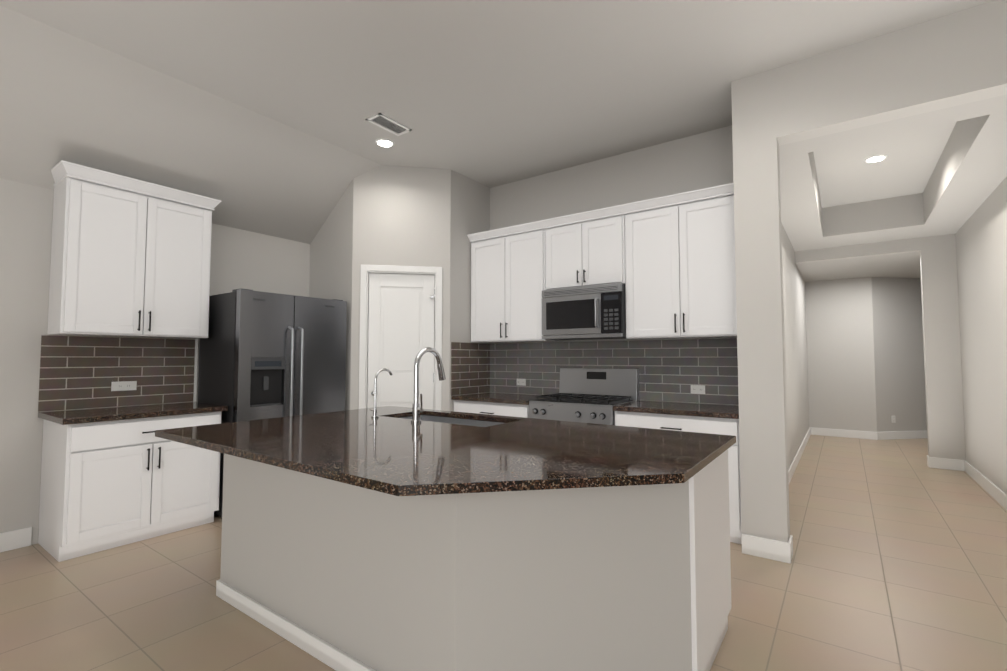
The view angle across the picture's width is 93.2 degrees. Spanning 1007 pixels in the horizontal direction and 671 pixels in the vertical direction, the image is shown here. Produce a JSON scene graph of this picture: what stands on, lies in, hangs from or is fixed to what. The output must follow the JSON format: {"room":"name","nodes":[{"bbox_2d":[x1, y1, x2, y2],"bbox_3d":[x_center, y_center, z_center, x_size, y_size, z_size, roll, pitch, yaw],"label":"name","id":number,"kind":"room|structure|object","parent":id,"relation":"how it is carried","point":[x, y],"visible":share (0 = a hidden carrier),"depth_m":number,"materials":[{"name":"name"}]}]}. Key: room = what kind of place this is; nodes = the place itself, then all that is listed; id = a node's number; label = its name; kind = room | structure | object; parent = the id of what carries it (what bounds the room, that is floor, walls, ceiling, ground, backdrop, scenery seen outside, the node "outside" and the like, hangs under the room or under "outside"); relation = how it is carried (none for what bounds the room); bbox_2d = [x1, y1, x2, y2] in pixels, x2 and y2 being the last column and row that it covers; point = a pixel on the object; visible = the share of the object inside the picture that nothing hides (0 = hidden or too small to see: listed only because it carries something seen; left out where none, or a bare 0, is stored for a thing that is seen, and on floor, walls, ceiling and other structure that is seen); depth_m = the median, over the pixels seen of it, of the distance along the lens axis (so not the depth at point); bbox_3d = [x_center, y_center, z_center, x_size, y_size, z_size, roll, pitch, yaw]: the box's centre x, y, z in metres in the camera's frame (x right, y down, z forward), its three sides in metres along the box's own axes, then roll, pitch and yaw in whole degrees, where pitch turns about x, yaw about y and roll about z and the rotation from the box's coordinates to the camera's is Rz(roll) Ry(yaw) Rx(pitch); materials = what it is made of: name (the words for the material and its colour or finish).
{"room":"kitchen","nodes":[
{"label":"kitchen","id":0,"kind":"room"},
{"bbox_2d":[0,178,309,544],"bbox_3d":[-3.943,-0.236,2.545,0.120,3.300,9.180,-2,-3,36],"label":"wall","id":1,"kind":"structure","parent":0,"point":[245,259],"depth_m":3.32,"materials":[{"name":"paint"}]},
{"bbox_2d":[38,335,194,411],"bbox_3d":[-2.983,0.285,3.753,0.008,0.543,0.980,-2,-3,36],"label":"backsplash","id":2,"kind":"structure","parent":1,"relation":"attached to","point":[80,372],"depth_m":3.68,"materials":[{"name":"tile"}]},
{"bbox_2d":[111,381,136,390],"bbox_3d":[-2.978,0.397,3.738,0.007,0.072,0.160,-2,-3,36],"label":"outlet","id":3,"kind":"object","parent":2,"relation":"attached to","point":[123,385],"visible":1,"depth_m":3.73,"materials":[{"name":"plastic"}]},
{"bbox_2d":[47,160,220,338],"bbox_3d":[-2.824,-0.571,3.679,0.394,1.157,1.008,-2,-3,36],"label":"upper cabinet","id":4,"kind":"object","parent":1,"relation":"attached to","point":[130,257],"visible":0.98,"depth_m":3.50,"materials":[{"name":"white wood"}]},
{"bbox_2d":[193,339,197,401],"bbox_3d":[-2.690,0.129,4.168,0.010,0.894,0.021,-2,-3,36],"label":"trim","id":5,"kind":"structure","parent":1,"relation":"attached to","point":[195,369],"depth_m":4.16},
{"bbox_2d":[0,427,1006,563],"bbox_3d":[1.694,1.366,2.814,8.650,0.125,16.297,-2,-3,36],"label":"baseboard","id":6,"kind":"structure","parent":1,"relation":"attached to","point":[776,550],"depth_m":4.53,"materials":[{"name":"white wood"}]},
{"bbox_2d":[309,178,353,409],"bbox_3d":[-1.741,-0.124,4.895,0.725,3.300,0.120,-2,-3,36],"label":"wall","id":7,"kind":"structure","parent":0,"point":[331,251],"depth_m":4.81,"materials":[{"name":"paint"}]},
{"bbox_2d":[350,165,450,410],"bbox_3d":[-1.020,-0.130,4.773,0.955,3.300,0.120,0,-3,-9],"label":"wall","id":8,"kind":"structure","parent":0,"point":[401,215],"depth_m":4.76,"materials":[{"name":"paint"}]},
{"bbox_2d":[359,265,441,409],"bbox_3d":[-1.018,0.414,4.740,0.795,2.210,0.135,0,-3,-9],"label":"door frame","id":9,"kind":"structure","parent":8,"relation":"attached to","point":[366,270],"depth_m":4.71,"materials":[{"name":"white wood"}]},
{"bbox_2d":[367,273,434,409],"bbox_3d":[-1.006,0.444,4.703,0.655,2.122,0.102,0,-3,-9],"label":"pantry door","id":10,"kind":"structure","parent":8,"relation":"in","point":[401,323],"depth_m":4.74,"materials":[{"name":"white wood"}]},
{"bbox_2d":[449,170,489,410],"bbox_3d":[-0.396,-0.115,5.095,0.120,3.300,0.660,-2,-3,36],"label":"wall","id":11,"kind":"structure","parent":0,"point":[470,206],"depth_m":4.98,"materials":[{"name":"paint"}]},
{"bbox_2d":[451,342,489,395],"bbox_3d":[-0.338,0.346,5.044,0.008,0.543,0.640,-2,-3,36],"label":"backsplash","id":12,"kind":"object","parent":11,"relation":"attached to","point":[470,367],"visible":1,"depth_m":5.01,"materials":[{"name":"tile"}]},
{"bbox_2d":[0,0,993,243],"bbox_3d":[-0.424,-1.563,0.089,8.770,0.880,9.180,-2,-3,36],"label":"ceiling","id":13,"kind":"structure","parent":0,"point":[252,115],"depth_m":3.20,"materials":[{"name":"paint"}]},
{"bbox_2d":[375,138,394,146],"bbox_3d":[-1.061,-1.720,4.257,0.170,0.012,0.170,-2,-3,36],"label":"recessed light","id":14,"kind":"object","parent":13,"relation":"in","point":[383,142],"visible":0.98,"depth_m":4.23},
{"bbox_2d":[366,113,411,135],"bbox_3d":[-0.942,-1.736,3.926,0.170,0.010,0.340,-2,-3,36],"label":"ceiling vent","id":15,"kind":"object","parent":13,"relation":"in","point":[388,124],"visible":0.96,"depth_m":3.92,"materials":[{"name":"white metal"}]},
{"bbox_2d":[0,435,1006,670],"bbox_3d":[1.756,1.472,3.197,9.000,0.050,17.000,-2,-3,36],"label":"floor","id":16,"kind":"structure","parent":0,"point":[899,561],"depth_m":2.62,"materials":[{"name":"tile"}]},
{"bbox_2d":[38,402,227,561],"bbox_3d":[-2.717,1.005,3.529,0.656,0.915,0.980,-2,-3,36],"label":"base cabinet","id":17,"kind":"object","parent":16,"relation":"on","point":[112,477],"visible":0.88,"depth_m":3.26,"materials":[{"name":"wood"}]},
{"bbox_2d":[198,288,346,516],"bbox_3d":[-2.056,0.574,4.325,0.776,1.852,1.000,-2,-3,36],"label":"refrigerator","id":18,"kind":"object","parent":16,"relation":"on","point":[264,355],"visible":0.58,"depth_m":4.03,"materials":[{"name":"silver metal"}]},
{"bbox_2d":[216,450,731,670],"bbox_3d":[-0.222,0.971,2.477,2.352,0.884,1.340,-2,-3,36],"label":"kitchen island","id":19,"kind":"object","parent":16,"relation":"on","point":[391,538],"depth_m":1.77,"materials":[{"name":"paint"}]},
{"bbox_2d":[155,406,735,549],"bbox_3d":[-0.348,0.509,2.410,2.516,0.032,1.580,-2,-3,36],"label":"island countertop","id":20,"kind":"structure","parent":19,"relation":"on","point":[587,483],"depth_m":1.80,"materials":[{"name":"brown stone"}]},
{"bbox_2d":[370,368,391,417],"bbox_3d":[-0.796,0.369,3.092,0.072,0.313,0.160,-2,-3,36],"label":"faucet","id":21,"kind":"object","parent":20,"relation":"on","point":[375,392],"visible":1,"depth_m":3.03,"materials":[{"name":"silver metal"}]},
{"bbox_2d":[411,347,445,422],"bbox_3d":[-0.439,0.293,2.902,0.096,0.445,0.276,-2,-3,36],"label":"faucet","id":22,"kind":"object","parent":20,"relation":"on","point":[417,409],"visible":1,"depth_m":2.82,"materials":[{"name":"silver metal"}]},
{"bbox_2d":[395,414,502,425],"bbox_3d":[-0.348,0.655,3.025,0.928,0.224,0.438,-2,-3,36],"label":"sink","id":23,"kind":"object","parent":20,"relation":"in","point":[426,417],"depth_m":3.25,"materials":[{"name":"silver metal"}]},
{"bbox_2d":[451,392,546,417],"bbox_3d":[0.027,1.062,4.736,0.914,0.915,0.656,-2,-3,36],"label":"base cabinet","id":24,"kind":"object","parent":16,"relation":"on","point":[505,404],"visible":0.21,"depth_m":4.54,"materials":[{"name":"wood"}]},
{"bbox_2d":[528,368,638,424],"bbox_3d":[0.704,0.897,4.221,0.782,1.195,0.700,-2,-3,36],"label":"gas range","id":25,"kind":"object","parent":16,"relation":"on","point":[590,395],"visible":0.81,"depth_m":4.26,"materials":[{"name":"silver metal"}]},
{"bbox_2d":[613,400,741,543],"bbox_3d":[1.418,1.015,3.743,0.914,0.915,0.656,-2,-3,36],"label":"base cabinet","id":26,"kind":"object","parent":16,"relation":"on","point":[721,419],"visible":0.27,"depth_m":3.45,"materials":[{"name":"wood"}]},
{"bbox_2d":[434,125,732,404],"bbox_3d":[0.380,-0.118,5.020,4.030,3.300,0.120,-2,-3,36],"label":"wall","id":27,"kind":"structure","parent":0,"point":[695,162],"depth_m":4.49,"materials":[{"name":"paint"}]},
{"bbox_2d":[467,223,561,342],"bbox_3d":[0.116,-0.497,4.934,0.915,1.128,0.350,-2,-3,36],"label":"upper cabinet","id":28,"kind":"object","parent":27,"relation":"attached to","point":[507,263],"depth_m":4.77,"materials":[{"name":"white wood"}]},
{"bbox_2d":[543,207,626,289],"bbox_3d":[0.811,-0.758,4.449,0.786,0.653,0.350,-2,-3,36],"label":"upper cabinet","id":29,"kind":"object","parent":27,"relation":"attached to","point":[586,249],"depth_m":4.29,"materials":[{"name":"white wood"}]},
{"bbox_2d":[542,283,625,339],"bbox_3d":[0.779,-0.200,4.377,0.778,0.458,0.459,-2,-3,36],"label":"over-the-range microwave","id":30,"kind":"object","parent":29,"relation":"attached to","point":[596,312],"visible":1,"depth_m":4.20,"materials":[{"name":"silver metal"}]},
{"bbox_2d":[490,338,738,404],"bbox_3d":[0.915,0.480,4.529,2.619,0.859,0.008,-2,-3,36],"label":"backsplash","id":31,"kind":"structure","parent":27,"relation":"attached to","point":[672,370],"depth_m":4.29,"materials":[{"name":"grey tile"}]},
{"bbox_2d":[517,379,525,385],"bbox_3d":[0.187,0.493,5.039,0.115,0.072,0.007,-2,-3,36],"label":"electrical outlet","id":32,"kind":"object","parent":31,"relation":"attached to","point":[521,382],"visible":1,"depth_m":5.03,"materials":[{"name":"plastic"}]},
{"bbox_2d":[691,385,704,393],"bbox_3d":[1.635,0.454,4.005,0.115,0.072,0.007,-2,-3,36],"label":"electrical outlet","id":33,"kind":"object","parent":31,"relation":"attached to","point":[697,389],"visible":1,"depth_m":4.00,"materials":[{"name":"plastic"}]},
{"bbox_2d":[623,183,736,339],"bbox_3d":[1.506,-0.544,3.941,0.915,1.128,0.350,-2,-3,36],"label":"upper cabinet","id":34,"kind":"object","parent":27,"relation":"attached to","point":[668,261],"depth_m":3.79,"materials":[{"name":"white wood"}]},
{"bbox_2d":[731,68,809,542],"bbox_3d":[3.535,-0.084,5.739,0.266,3.300,6.320,-2,-3,36],"label":"wall","id":35,"kind":"structure","parent":0,"point":[773,398],"depth_m":3.18,"materials":[{"name":"paint"}]},
{"bbox_2d":[796,252,920,281],"bbox_3d":[7.178,-1.009,7.138,4.620,0.080,4.480,-2,-3,36],"label":"ceiling","id":36,"kind":"structure","parent":0,"point":[904,265],"depth_m":6.95,"materials":[{"name":"paint"}]},
{"bbox_2d":[805,277,926,431],"bbox_3d":[7.596,0.304,7.591,4.540,2.700,1.923,-2,-3,36],"label":"wall","id":37,"kind":"structure","parent":0,"point":[865,356],"depth_m":7.74,"materials":[{"name":"paint"}]},
{"bbox_2d":[891,415,895,422],"bbox_3d":[6.230,1.336,7.603,0.070,0.115,0.007,0,-3,-9],"label":"outlet","id":38,"kind":"object","parent":37,"relation":"attached to","point":[893,419],"visible":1,"depth_m":7.60,"materials":[{"name":"plastic"}]},
{"bbox_2d":[795,234,962,459],"bbox_3d":[4.673,-0.069,6.055,1.590,3.300,0.120,-2,-3,36],"label":"wall","id":39,"kind":"structure","parent":0,"point":[944,410],"depth_m":5.64,"materials":[{"name":"paint"}]},
{"bbox_2d":[775,0,1006,145],"bbox_3d":[3.620,-0.267,1.890,4.354,3.300,0.150,-2,-3,36],"label":"wall","id":40,"kind":"structure","parent":0,"point":[953,59],"depth_m":2.80,"materials":[{"name":"paint"}]},
{"bbox_2d":[779,95,1006,251],"bbox_3d":[3.521,-1.450,4.490,1.610,0.410,3.870,-2,-3,36],"label":"ceiling","id":41,"kind":"structure","parent":0,"point":[939,172],"depth_m":4.36,"materials":[{"name":"paint"}]},
{"bbox_2d":[864,154,887,162],"bbox_3d":[3.367,-1.597,4.306,0.170,0.012,0.170,-2,-3,36],"label":"recessed light","id":42,"kind":"object","parent":41,"relation":"in","point":[875,158],"visible":0.94,"depth_m":4.28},
{"bbox_2d":[955,177,1006,494],"bbox_3d":[4.260,-0.168,3.975,0.120,3.300,3.990,-2,-3,36],"label":"wall","id":43,"kind":"structure","parent":0,"point":[963,270],"depth_m":4.56,"materials":[{"name":"paint"}]}
]}

